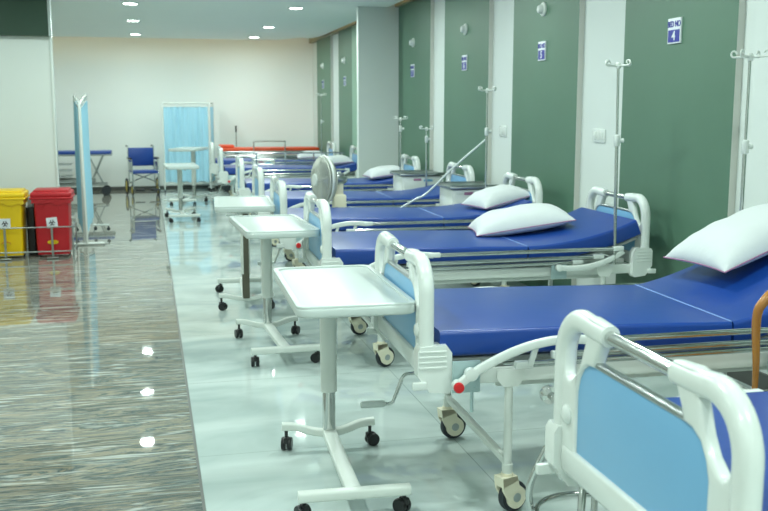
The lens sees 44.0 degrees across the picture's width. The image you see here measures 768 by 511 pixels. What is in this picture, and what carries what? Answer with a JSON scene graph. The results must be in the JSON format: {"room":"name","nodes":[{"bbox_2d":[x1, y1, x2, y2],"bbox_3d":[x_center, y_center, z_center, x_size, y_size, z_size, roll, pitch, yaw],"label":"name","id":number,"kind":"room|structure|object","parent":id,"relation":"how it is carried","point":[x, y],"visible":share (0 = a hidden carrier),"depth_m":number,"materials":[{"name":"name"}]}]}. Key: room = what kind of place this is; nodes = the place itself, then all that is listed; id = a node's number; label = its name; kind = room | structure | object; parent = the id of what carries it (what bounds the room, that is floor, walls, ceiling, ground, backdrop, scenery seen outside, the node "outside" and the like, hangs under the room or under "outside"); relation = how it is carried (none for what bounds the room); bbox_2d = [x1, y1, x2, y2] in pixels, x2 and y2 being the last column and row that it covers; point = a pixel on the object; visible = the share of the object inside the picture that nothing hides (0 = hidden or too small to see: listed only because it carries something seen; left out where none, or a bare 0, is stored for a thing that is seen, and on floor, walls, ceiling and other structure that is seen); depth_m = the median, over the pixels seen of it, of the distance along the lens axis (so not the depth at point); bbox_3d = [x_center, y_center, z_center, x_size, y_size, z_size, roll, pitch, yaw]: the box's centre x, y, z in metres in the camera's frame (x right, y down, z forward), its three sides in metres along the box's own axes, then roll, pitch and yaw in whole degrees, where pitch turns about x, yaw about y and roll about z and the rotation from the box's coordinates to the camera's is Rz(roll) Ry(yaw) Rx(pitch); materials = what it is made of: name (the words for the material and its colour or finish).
{"room":"hospital room","nodes":[
{"label":"hospital room","id":0,"kind":"room"},
{"bbox_2d":[0,36,59,247],"bbox_3d":[-4.576,-1.690,10.615,1.700,3.250,0.260,-2,9,-14],"label":"wall","id":1,"kind":"structure","parent":0,"point":[27,150],"depth_m":10.64,"materials":[{"name":"paint"}]},
{"bbox_2d":[0,0,48,35],"bbox_3d":[-4.559,-2.708,10.288,1.740,0.620,0.080,-2,9,-14],"label":"trim","id":2,"kind":"structure","parent":1,"relation":"attached to","point":[17,17],"depth_m":10.41,"materials":[{"name":"green paint"}]},
{"bbox_2d":[47,0,51,36],"bbox_3d":[-3.699,-2.739,10.492,0.030,0.630,0.100,-2,9,-14],"label":"trim","id":3,"kind":"structure","parent":1,"relation":"attached to","point":[48,1],"depth_m":10.47,"materials":[{"name":"silver metal"}]},
{"bbox_2d":[49,37,58,186],"bbox_3d":[-3.717,-1.262,10.758,0.030,2.360,0.030,-2,9,-14],"label":"trim","id":4,"kind":"structure","parent":1,"relation":"attached to","point":[50,38],"depth_m":10.69,"materials":[{"name":"paint"}]},
{"bbox_2d":[52,36,313,187],"bbox_3d":[-4.675,-2.937,18.807,8.000,3.250,0.200,-2,9,-14],"label":"wall","id":5,"kind":"structure","parent":0,"point":[262,88],"depth_m":18.78,"materials":[{"name":"paint"}]},
{"bbox_2d":[71,185,234,190],"bbox_3d":[-4.843,-1.342,18.895,6.800,0.070,0.016,-2,9,-14],"label":"baseboard","id":6,"kind":"structure","parent":5,"relation":"attached to","point":[184,186],"depth_m":18.93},
{"bbox_2d":[51,0,402,39],"bbox_3d":[-1.993,-2.430,6.801,6.710,0.060,22.720,-2,9,-14],"label":"ceiling","id":7,"kind":"structure","parent":0,"point":[176,19],"depth_m":14.03,"materials":[{"name":"paint"}]},
{"bbox_2d":[121,2,138,4],"bbox_3d":[-3.213,-3.190,12.028,0.224,0.010,0.224,-2,9,-14],"label":"recessed light","id":8,"kind":"object","parent":7,"relation":"in","point":[125,3],"visible":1,"depth_m":11.97,"materials":[{"name":"white plastic"}]},
{"bbox_2d":[288,7,303,8],"bbox_3d":[-1.164,-3.272,12.566,0.224,0.010,0.224,-2,9,-14],"label":"recessed light","id":9,"kind":"object","parent":7,"relation":"in","point":[288,7],"visible":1,"depth_m":12.54,"materials":[{"name":"white plastic"}]},
{"bbox_2d":[0,188,751,510],"bbox_3d":[-1.996,0.456,7.646,6.895,0.100,23.500,-2,9,-14],"label":"floor","id":10,"kind":"structure","parent":0,"point":[239,409],"depth_m":5.22,"materials":[{"name":"white tile"}]},
{"bbox_2d":[0,188,29,255],"bbox_3d":[-4.037,-0.348,10.193,0.430,0.721,0.460,-2,9,-14],"label":"waste bin","id":11,"kind":"object","parent":10,"relation":"on","point":[13,201],"visible":0.96,"depth_m":10.03,"materials":[{"name":"yellow plastic"}]},
{"bbox_2d":[26,197,37,253],"bbox_3d":[-3.845,-0.330,10.400,0.095,0.605,0.260,-2,9,-14],"label":"waste bin","id":12,"kind":"object","parent":10,"relation":"on","point":[30,215],"visible":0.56,"depth_m":10.28,"materials":[{"name":"black plastic"}]},
{"bbox_2d":[0,221,77,259],"bbox_3d":[-3.836,-0.162,10.231,0.980,0.342,0.572,-2,9,-14],"label":"rack","id":13,"kind":"object","parent":10,"relation":"on","point":[75,222],"visible":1,"depth_m":10.06,"materials":[{"name":"metal"}]},
{"bbox_2d":[29,187,74,254],"bbox_3d":[-3.581,-0.365,10.304,0.430,0.721,0.460,-2,9,-14],"label":"waste bin","id":14,"kind":"object","parent":10,"relation":"on","point":[52,205],"visible":0.98,"depth_m":10.12,"materials":[{"name":"red plastic"}]},
{"bbox_2d":[58,150,112,194],"bbox_3d":[-5.784,-1.533,17.651,1.452,0.822,0.572,-2,9,-14],"label":"trolley","id":15,"kind":"object","parent":10,"relation":"on","point":[106,189],"visible":0.47,"depth_m":17.52,"materials":[{"name":"metal"}]},
{"bbox_2d":[59,178,95,184],"bbox_3d":[-5.735,-1.385,17.686,0.700,0.100,0.340,-2,9,-14],"label":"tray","id":16,"kind":"object","parent":15,"relation":"on","point":[73,180],"depth_m":17.51,"materials":[{"name":"grey metal"}]},
{"bbox_2d":[73,94,102,242],"bbox_3d":[-3.634,-1.018,11.341,0.424,1.807,1.158,-3,9,-21],"label":"folding screen","id":17,"kind":"object","parent":10,"relation":"on","point":[80,206],"visible":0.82,"depth_m":11.18,"materials":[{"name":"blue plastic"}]},
{"bbox_2d":[74,102,82,232],"bbox_3d":[-3.632,-1.064,11.329,0.060,1.452,0.906,-3,16,-21],"label":"curtain","id":18,"kind":"object","parent":17,"relation":"hanging from","point":[76,122],"depth_m":11.21,"materials":[{"name":"blue fabric"}]},
{"bbox_2d":[72,94,109,244],"bbox_3d":[-3.542,-1.013,11.312,0.424,1.807,1.158,-2,9,-13],"label":"folding screen","id":19,"kind":"object","parent":10,"relation":"on","point":[82,109],"visible":0.92,"depth_m":11.08,"materials":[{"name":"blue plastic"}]},
{"bbox_2d":[81,101,93,229],"bbox_3d":[-3.541,-1.059,11.299,0.060,1.452,0.906,-2,15,-13],"label":"curtain","id":20,"kind":"object","parent":19,"relation":"hanging from","point":[85,143],"depth_m":11.15,"materials":[{"name":"blue fabric"}]},
{"bbox_2d":[125,145,159,195],"bbox_3d":[-4.494,-1.594,17.733,0.614,0.918,0.779,-4,9,-24],"label":"wheelchair","id":21,"kind":"object","parent":10,"relation":"on","point":[136,156],"visible":1,"depth_m":17.79,"materials":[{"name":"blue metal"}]},
{"bbox_2d":[163,163,200,222],"bbox_3d":[-2.928,-0.918,13.727,0.467,0.787,0.972,-2,9,-16],"label":"table","id":22,"kind":"object","parent":10,"relation":"on","point":[179,167],"visible":1,"depth_m":13.83,"materials":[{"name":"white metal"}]},
{"bbox_2d":[163,163,198,169],"bbox_3d":[-2.929,-1.284,13.685,0.460,0.038,0.945,-2,9,-16],"label":"tray","id":23,"kind":"object","parent":22,"relation":"on","point":[168,166],"depth_m":13.29,"materials":[{"name":"white plastic"}]},
{"bbox_2d":[160,197,205,510],"bbox_3d":[-1.694,0.444,7.719,0.012,0.100,23.500,-2,9,-14],"label":"trim","id":24,"kind":"structure","parent":10,"relation":"attached to","point":[185,376],"depth_m":5.14,"materials":[{"name":"grey metal"}]},
{"bbox_2d":[161,102,211,192],"bbox_3d":[-3.799,-2.085,18.299,0.904,1.714,0.424,-2,9,-14],"label":"folding screen","id":25,"kind":"object","parent":10,"relation":"on","point":[182,126],"visible":0.83,"depth_m":18.27,"materials":[{"name":"blue fabric"}]},
{"bbox_2d":[168,147,207,205],"bbox_3d":[-3.287,-1.347,16.051,0.460,0.937,0.970,0,9,3],"label":"table","id":26,"kind":"object","parent":10,"relation":"on","point":[192,150],"visible":0.98,"depth_m":16.25,"materials":[{"name":"white plastic"}]},
{"bbox_2d":[168,147,207,151],"bbox_3d":[-3.286,-1.787,15.997,0.460,0.038,0.945,0,9,3],"label":"tabletop","id":27,"kind":"object","parent":26,"relation":"on","point":[180,149],"depth_m":15.60,"materials":[{"name":"white plastic"}]},
{"bbox_2d":[208,102,217,190],"bbox_3d":[-3.390,-2.150,18.725,0.144,1.714,0.484,0,9,-2],"label":"folding screen","id":28,"kind":"object","parent":10,"relation":"on","point":[209,103],"visible":0.56,"depth_m":18.71,"materials":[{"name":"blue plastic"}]},
{"bbox_2d":[210,107,214,180],"bbox_3d":[-3.390,-2.194,18.718,0.045,1.452,0.406,0,9,-2],"label":"curtain","id":29,"kind":"object","parent":28,"relation":"hanging from","point":[211,108],"depth_m":18.71,"materials":[{"name":"fabric"}]},
{"bbox_2d":[214,196,274,310],"bbox_3d":[-1.141,-0.032,7.753,0.481,0.832,0.976,-2,9,-10],"label":"table","id":30,"kind":"object","parent":10,"relation":"on","point":[244,205],"visible":0.77,"depth_m":7.46,"materials":[{"name":"white plastic"}]},
{"bbox_2d":[214,196,274,212],"bbox_3d":[-1.139,-0.419,7.679,0.510,0.045,0.965,-2,9,-14],"label":"tray","id":31,"kind":"object","parent":30,"relation":"on","point":[222,204],"depth_m":7.45,"materials":[{"name":"white plastic"}]},
{"bbox_2d":[223,154,297,192],"bbox_3d":[-2.199,-1.519,17.815,1.582,0.745,0.572,-2,9,-14],"label":"trolley","id":32,"kind":"object","parent":10,"relation":"on","point":[288,156],"visible":0.13,"depth_m":17.62,"materials":[{"name":"metal"}]},
{"bbox_2d":[249,156,276,164],"bbox_3d":[-1.982,-1.218,15.612,0.400,0.812,0.460,-2,9,-14],"label":"locker","id":33,"kind":"object","parent":10,"relation":"on","point":[250,157],"visible":0.27,"depth_m":15.37,"materials":[{"name":"white plastic"}]},
{"bbox_2d":[218,141,319,191],"bbox_3d":[-2.257,-1.768,18.655,1.952,0.985,0.597,-2,9,-14],"label":"trolley","id":34,"kind":"object","parent":10,"relation":"on","point":[227,148],"visible":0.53,"depth_m":18.35,"materials":[{"name":"metal"}]},
{"bbox_2d":[218,144,233,147],"bbox_3d":[-3.057,-2.119,18.416,0.280,0.060,0.420,-2,9,-14],"label":"cushion","id":35,"kind":"object","parent":34,"relation":"on","point":[221,145],"depth_m":18.23,"materials":[{"name":"orange plastic"}]},
{"bbox_2d":[203,141,335,195],"bbox_3d":[-1.983,-1.455,16.477,2.292,1.022,1.076,-2,9,-11],"label":"hospital bed","id":36,"kind":"object","parent":10,"relation":"on","point":[226,161],"visible":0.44,"depth_m":16.07,"materials":[{"name":"white leather"}]},
{"bbox_2d":[297,151,324,158],"bbox_3d":[-1.264,-1.751,16.553,0.504,0.153,0.465,-1,9,-8],"label":"pillow","id":37,"kind":"object","parent":36,"relation":"on","point":[300,156],"visible":0.61,"depth_m":16.35,"materials":[{"name":"white fabric"}]},
{"bbox_2d":[316,93,326,154],"bbox_3d":[-1.072,-2.079,16.312,0.153,1.404,0.153,2,9,11],"label":"pole","id":38,"kind":"object","parent":36,"relation":"attached to","point":[321,121],"visible":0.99,"depth_m":16.27,"materials":[{"name":"silver metal"}]},
{"bbox_2d":[229,214,319,366],"bbox_3d":[-0.722,0.197,6.245,0.467,0.832,0.976,-2,9,-16],"label":"table","id":39,"kind":"object","parent":10,"relation":"on","point":[266,228],"visible":0.96,"depth_m":6.25,"materials":[{"name":"white plastic"}]},
{"bbox_2d":[229,214,319,238],"bbox_3d":[-0.729,-0.194,6.200,0.489,0.045,0.957,-2,9,-14],"label":"tray","id":40,"kind":"object","parent":39,"relation":"on","point":[276,226],"depth_m":6.03,"materials":[{"name":"white plastic"}]},
{"bbox_2d":[209,145,356,214],"bbox_3d":[-1.490,-1.141,14.406,2.292,1.022,1.076,-2,9,-12],"label":"hospital bed","id":41,"kind":"object","parent":10,"relation":"on","point":[226,174],"visible":0.53,"depth_m":14.06,"materials":[{"name":"white plastic"}]},
{"bbox_2d":[323,155,352,164],"bbox_3d":[-0.735,-1.458,14.542,0.464,0.158,0.465,-2,9,-14],"label":"pillow","id":42,"kind":"object","parent":41,"relation":"on","point":[337,159],"visible":0.53,"depth_m":14.37,"materials":[{"name":"white fabric"}]},
{"bbox_2d":[226,154,420,246],"bbox_3d":[-0.745,-0.688,11.431,2.292,1.022,1.076,-2,9,-12],"label":"hospital bed","id":43,"kind":"object","parent":10,"relation":"on","point":[243,186],"visible":0.45,"depth_m":11.08,"materials":[{"name":"white leather"}]},
{"bbox_2d":[362,165,403,178],"bbox_3d":[0.012,-1.019,11.566,0.461,0.160,0.465,-2,9,-14],"label":"pillow","id":44,"kind":"object","parent":43,"relation":"on","point":[379,172],"visible":0.7,"depth_m":11.39,"materials":[{"name":"white fabric"}]},
{"bbox_2d":[393,116,407,169],"bbox_3d":[0.187,-1.073,10.898,0.153,1.044,0.153,2,9,11],"label":"pole","id":45,"kind":"object","parent":43,"relation":"attached to","point":[400,119],"visible":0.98,"depth_m":10.86,"materials":[{"name":"silver metal"}]},
{"bbox_2d":[310,155,347,206],"bbox_3d":[-0.425,-0.322,8.557,0.450,1.164,0.442,-2,9,-14],"label":"electric fan","id":46,"kind":"object","parent":10,"relation":"on","point":[322,171],"visible":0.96,"depth_m":8.41,"materials":[{"name":"white plastic"}]},
{"bbox_2d":[273,265,414,510],"bbox_3d":[-0.192,0.530,4.055,0.482,0.832,0.979,-2,9,-11],"label":"table","id":47,"kind":"object","parent":10,"relation":"on","point":[326,293],"visible":1,"depth_m":3.95,"materials":[{"name":"white plastic"}]},
{"bbox_2d":[273,265,414,318],"bbox_3d":[-0.195,0.139,4.008,0.482,0.045,0.954,-2,9,-14],"label":"tray","id":48,"kind":"object","parent":47,"relation":"on","point":[335,291],"depth_m":3.84,"materials":[{"name":"white plastic"}]},
{"bbox_2d":[252,162,474,266],"bbox_3d":[-0.285,-0.403,9.558,2.292,1.022,1.076,-2,9,-12],"label":"hospital bed","id":49,"kind":"object","parent":10,"relation":"on","point":[295,199],"visible":0.41,"depth_m":9.26,"materials":[{"name":"white leather"}]},
{"bbox_2d":[419,125,433,186],"bbox_3d":[0.449,-0.903,10.098,0.153,0.949,0.153,1,9,6],"label":"pole","id":50,"kind":"object","parent":49,"relation":"attached to","point":[421,126],"visible":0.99,"depth_m":10.06,"materials":[{"name":"silver metal"}]},
{"bbox_2d":[258,172,542,286],"bbox_3d":[0.101,-0.148,7.880,2.292,1.022,1.076,-2,9,-12],"label":"hospital bed","id":51,"kind":"object","parent":10,"relation":"on","point":[455,216],"visible":0.47,"depth_m":7.55,"materials":[{"name":"white leather"}]},
{"bbox_2d":[478,86,496,187],"bbox_3d":[0.907,-0.835,8.436,0.153,1.314,0.153,2,9,11],"label":"pole","id":52,"kind":"object","parent":51,"relation":"attached to","point":[487,131],"visible":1,"depth_m":8.39,"materials":[{"name":"silver metal"}]},
{"bbox_2d":[401,139,485,206],"bbox_3d":[0.489,-0.697,8.370,0.841,0.652,0.057,-2,9,-13],"label":"cord","id":53,"kind":"object","parent":52,"relation":"hanging from","point":[484,140],"visible":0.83,"depth_m":8.39,"materials":[{"name":"white plastic"}]},
{"bbox_2d":[461,184,529,208],"bbox_3d":[0.942,-0.493,7.928,0.454,0.190,0.425,-4,9,-24],"label":"pillow","id":54,"kind":"object","parent":51,"relation":"on","point":[501,195],"visible":0.97,"depth_m":7.79,"materials":[{"name":"white fabric"}]},
{"bbox_2d":[390,170,445,190],"bbox_3d":[0.371,-0.491,10.569,0.520,0.892,0.460,-2,9,-14],"label":"locker","id":55,"kind":"object","parent":10,"relation":"on","point":[402,179],"visible":0.33,"depth_m":10.32,"materials":[{"name":"white plastic"}]},
{"bbox_2d":[437,181,499,205],"bbox_3d":[0.771,-0.227,8.833,0.480,0.892,0.460,-2,9,-14],"label":"locker","id":56,"kind":"object","parent":10,"relation":"on","point":[457,192],"visible":0.18,"depth_m":8.58,"materials":[{"name":"white plastic"}]},
{"bbox_2d":[298,186,655,366],"bbox_3d":[0.521,0.094,6.292,2.292,1.022,1.076,-2,9,-12],"label":"hospital bed","id":57,"kind":"object","parent":10,"relation":"on","point":[455,256],"visible":0.8,"depth_m":6.00,"materials":[{"name":"white leather"}]},
{"bbox_2d":[468,203,575,236],"bbox_3d":[0.937,-0.251,6.550,0.666,0.214,0.506,0,9,-2],"label":"pillow","id":58,"kind":"object","parent":57,"relation":"on","point":[522,218],"visible":1,"depth_m":6.34,"materials":[{"name":"white fabric"}]},
{"bbox_2d":[605,59,630,263],"bbox_3d":[1.425,-0.569,5.868,0.153,1.260,0.153,2,9,15],"label":"pole","id":59,"kind":"object","parent":57,"relation":"on","point":[617,140],"visible":1,"depth_m":5.85,"materials":[{"name":"silver metal"}]},
{"bbox_2d":[525,445,597,510],"bbox_3d":[0.712,0.827,3.302,0.376,0.477,0.376,-2,9,-14],"label":"stool","id":60,"kind":"object","parent":10,"relation":"on","point":[581,494],"visible":0.18,"depth_m":3.36,"materials":[{"name":"silver metal"}]},
{"bbox_2d":[360,231,767,510],"bbox_3d":[1.023,0.414,4.185,2.292,1.022,1.076,-2,9,-12],"label":"hospital bed","id":61,"kind":"object","parent":10,"relation":"on","point":[698,314],"visible":0.83,"depth_m":3.79,"materials":[{"name":"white leather"}]},
{"bbox_2d":[663,203,767,272],"bbox_3d":[1.728,-0.101,4.475,0.628,0.275,0.466,-3,9,-18],"label":"pillow","id":62,"kind":"object","parent":61,"relation":"on","point":[739,239],"visible":1,"depth_m":4.33,"materials":[{"name":"white fabric"}]},
{"bbox_2d":[730,49,767,210],"bbox_3d":[1.838,-0.353,4.866,0.153,1.374,0.153,0,9,1],"label":"pole","id":63,"kind":"object","parent":61,"relation":"attached to","point":[745,146],"visible":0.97,"depth_m":4.82,"materials":[{"name":"silver metal"}]},
{"bbox_2d":[535,309,767,510],"bbox_3d":[1.539,0.668,2.470,2.292,1.036,1.076,-2,9,-13],"label":"hospital bed","id":64,"kind":"object","parent":10,"relation":"on","point":[630,446],"visible":1,"depth_m":2.19,"materials":[{"name":"white plastic"}]},
{"bbox_2d":[751,290,767,388],"bbox_3d":[1.434,0.530,3.442,0.600,1.022,0.544,-2,9,-14],"label":"wooden chair","id":65,"kind":"object","parent":10,"relation":"on","point":[762,303],"visible":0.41,"depth_m":3.10,"materials":[{"name":"brown wood"}]},
{"bbox_2d":[356,4,398,177],"bbox_3d":[-0.066,-2.007,12.698,0.585,3.250,0.100,-2,9,-14],"label":"pillar","id":66,"kind":"structure","parent":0,"point":[377,27],"depth_m":12.61,"materials":[{"name":"paint"}]},
{"bbox_2d":[313,0,767,374],"bbox_3d":[1.449,-1.328,8.230,0.200,3.250,23.900,-2,9,-14],"label":"wall","id":67,"kind":"structure","parent":0,"point":[604,26],"depth_m":7.17,"materials":[{"name":"paint"}]},
{"bbox_2d":[317,35,333,155],"bbox_3d":[-1.121,-2.824,18.066,0.045,3.250,1.450,-2,9,-14],"label":"trim","id":68,"kind":"structure","parent":67,"relation":"attached to","point":[325,45],"depth_m":17.84,"materials":[{"name":"green paint"}]},
{"bbox_2d":[338,27,351,157],"bbox_3d":[-0.634,-2.526,16.108,0.045,3.250,1.130,-2,9,-14],"label":"trim","id":69,"kind":"structure","parent":67,"relation":"attached to","point":[344,36],"depth_m":16.04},
{"bbox_2d":[352,25,356,152],"bbox_3d":[-0.319,-2.332,14.835,0.045,3.250,1.520,-2,9,-14],"label":"trim","id":70,"kind":"structure","parent":67,"relation":"attached to","point":[354,28],"depth_m":15.33,"materials":[{"name":"white paint"}]},
{"bbox_2d":[309,0,414,42],"bbox_3d":[1.320,-2.754,7.929,0.090,0.360,23.400,-2,9,-14],"label":"trim","id":71,"kind":"structure","parent":67,"relation":"attached to","point":[311,40],"depth_m":16.04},
{"bbox_2d":[409,38,414,46],"bbox_3d":[0.341,-2.654,11.847,0.060,0.116,0.116,-2,9,-14],"label":"wall lamp","id":72,"kind":"object","parent":67,"relation":"attached to","point":[411,42],"visible":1,"depth_m":11.82,"materials":[{"name":"white plastic"}]},
{"bbox_2d":[410,64,414,76],"bbox_3d":[0.358,-2.319,11.922,0.016,0.158,0.152,-2,9,-14],"label":"number sign","id":73,"kind":"object","parent":67,"relation":"attached to","point":[412,67],"visible":1,"depth_m":11.90,"materials":[{"name":"plastic"}]},
{"bbox_2d":[398,0,433,169],"bbox_3d":[0.391,-1.898,11.979,0.045,3.250,1.470,-2,9,-14],"label":"wall panel","id":74,"kind":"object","parent":67,"relation":"attached to","point":[416,18],"depth_m":11.76,"materials":[{"name":"green paint"}]},
{"bbox_2d":[460,24,467,34],"bbox_3d":[0.826,-2.357,9.898,0.060,0.116,0.116,-2,9,-14],"label":"wall lamp","id":75,"kind":"object","parent":67,"relation":"attached to","point":[464,29],"visible":1,"depth_m":9.87,"materials":[{"name":"white plastic"}]},
{"bbox_2d":[462,55,467,70],"bbox_3d":[0.845,-2.021,9.964,0.016,0.158,0.152,-2,9,-14],"label":"number sign","id":76,"kind":"object","parent":67,"relation":"attached to","point":[464,57],"visible":1,"depth_m":9.95,"materials":[{"name":"plastic"}]},
{"bbox_2d":[443,0,493,183],"bbox_3d":[0.872,-1.604,10.044,0.045,3.250,1.440,-2,9,-14],"label":"wall panel","id":77,"kind":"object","parent":67,"relation":"attached to","point":[464,104],"depth_m":9.88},
{"bbox_2d":[499,126,506,136],"bbox_3d":[1.136,-1.189,9.080,0.016,0.100,0.170,-2,9,-14],"label":"switch plate","id":78,"kind":"object","parent":67,"relation":"attached to","point":[503,129],"visible":1,"depth_m":9.05,"materials":[{"name":"white plastic"}]},
{"bbox_2d":[537,2,546,15],"bbox_3d":[1.311,-2.060,7.944,0.060,0.116,0.116,-2,9,-14],"label":"wall lamp","id":79,"kind":"object","parent":67,"relation":"attached to","point":[541,9],"visible":1,"depth_m":7.91,"materials":[{"name":"white plastic"}]},
{"bbox_2d":[538,41,546,60],"bbox_3d":[1.331,-1.723,8.005,0.016,0.158,0.152,-2,9,-14],"label":"number sign","id":80,"kind":"object","parent":67,"relation":"attached to","point":[542,45],"visible":1,"depth_m":7.99,"materials":[{"name":"plastic"}]},
{"bbox_2d":[511,0,584,285],"bbox_3d":[1.362,-1.304,8.072,0.045,3.250,1.370,-2,9,-14],"label":"wall panel","id":81,"kind":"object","parent":67,"relation":"attached to","point":[546,94],"depth_m":7.90,"materials":[{"name":"green paint"}]},
{"bbox_2d":[592,129,605,142],"bbox_3d":[1.616,-0.901,7.149,0.016,0.100,0.200,-2,9,-14],"label":"switch plate","id":82,"kind":"object","parent":67,"relation":"attached to","point":[599,135],"visible":1,"depth_m":7.13,"materials":[{"name":"white plastic"}]},
{"bbox_2d":[667,17,682,43],"bbox_3d":[1.832,-1.417,5.989,0.016,0.158,0.152,-2,9,-14],"label":"number sign","id":83,"kind":"object","parent":67,"relation":"attached to","point":[674,24],"visible":1,"depth_m":5.98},
{"bbox_2d":[615,0,745,283],"bbox_3d":[1.860,-0.998,6.065,0.045,3.250,1.330,-2,9,-14],"label":"wall panel","id":84,"kind":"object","parent":67,"relation":"attached to","point":[681,102],"depth_m":5.99,"materials":[{"name":"green paint"}]},
{"bbox_2d":[727,371,767,389],"bbox_3d":[1.344,0.233,8.441,0.016,0.100,23.500,-2,9,-14],"label":"baseboard","id":85,"kind":"structure","parent":67,"relation":"attached to","point":[745,377],"depth_m":5.42,"materials":[{"name":"grey"}]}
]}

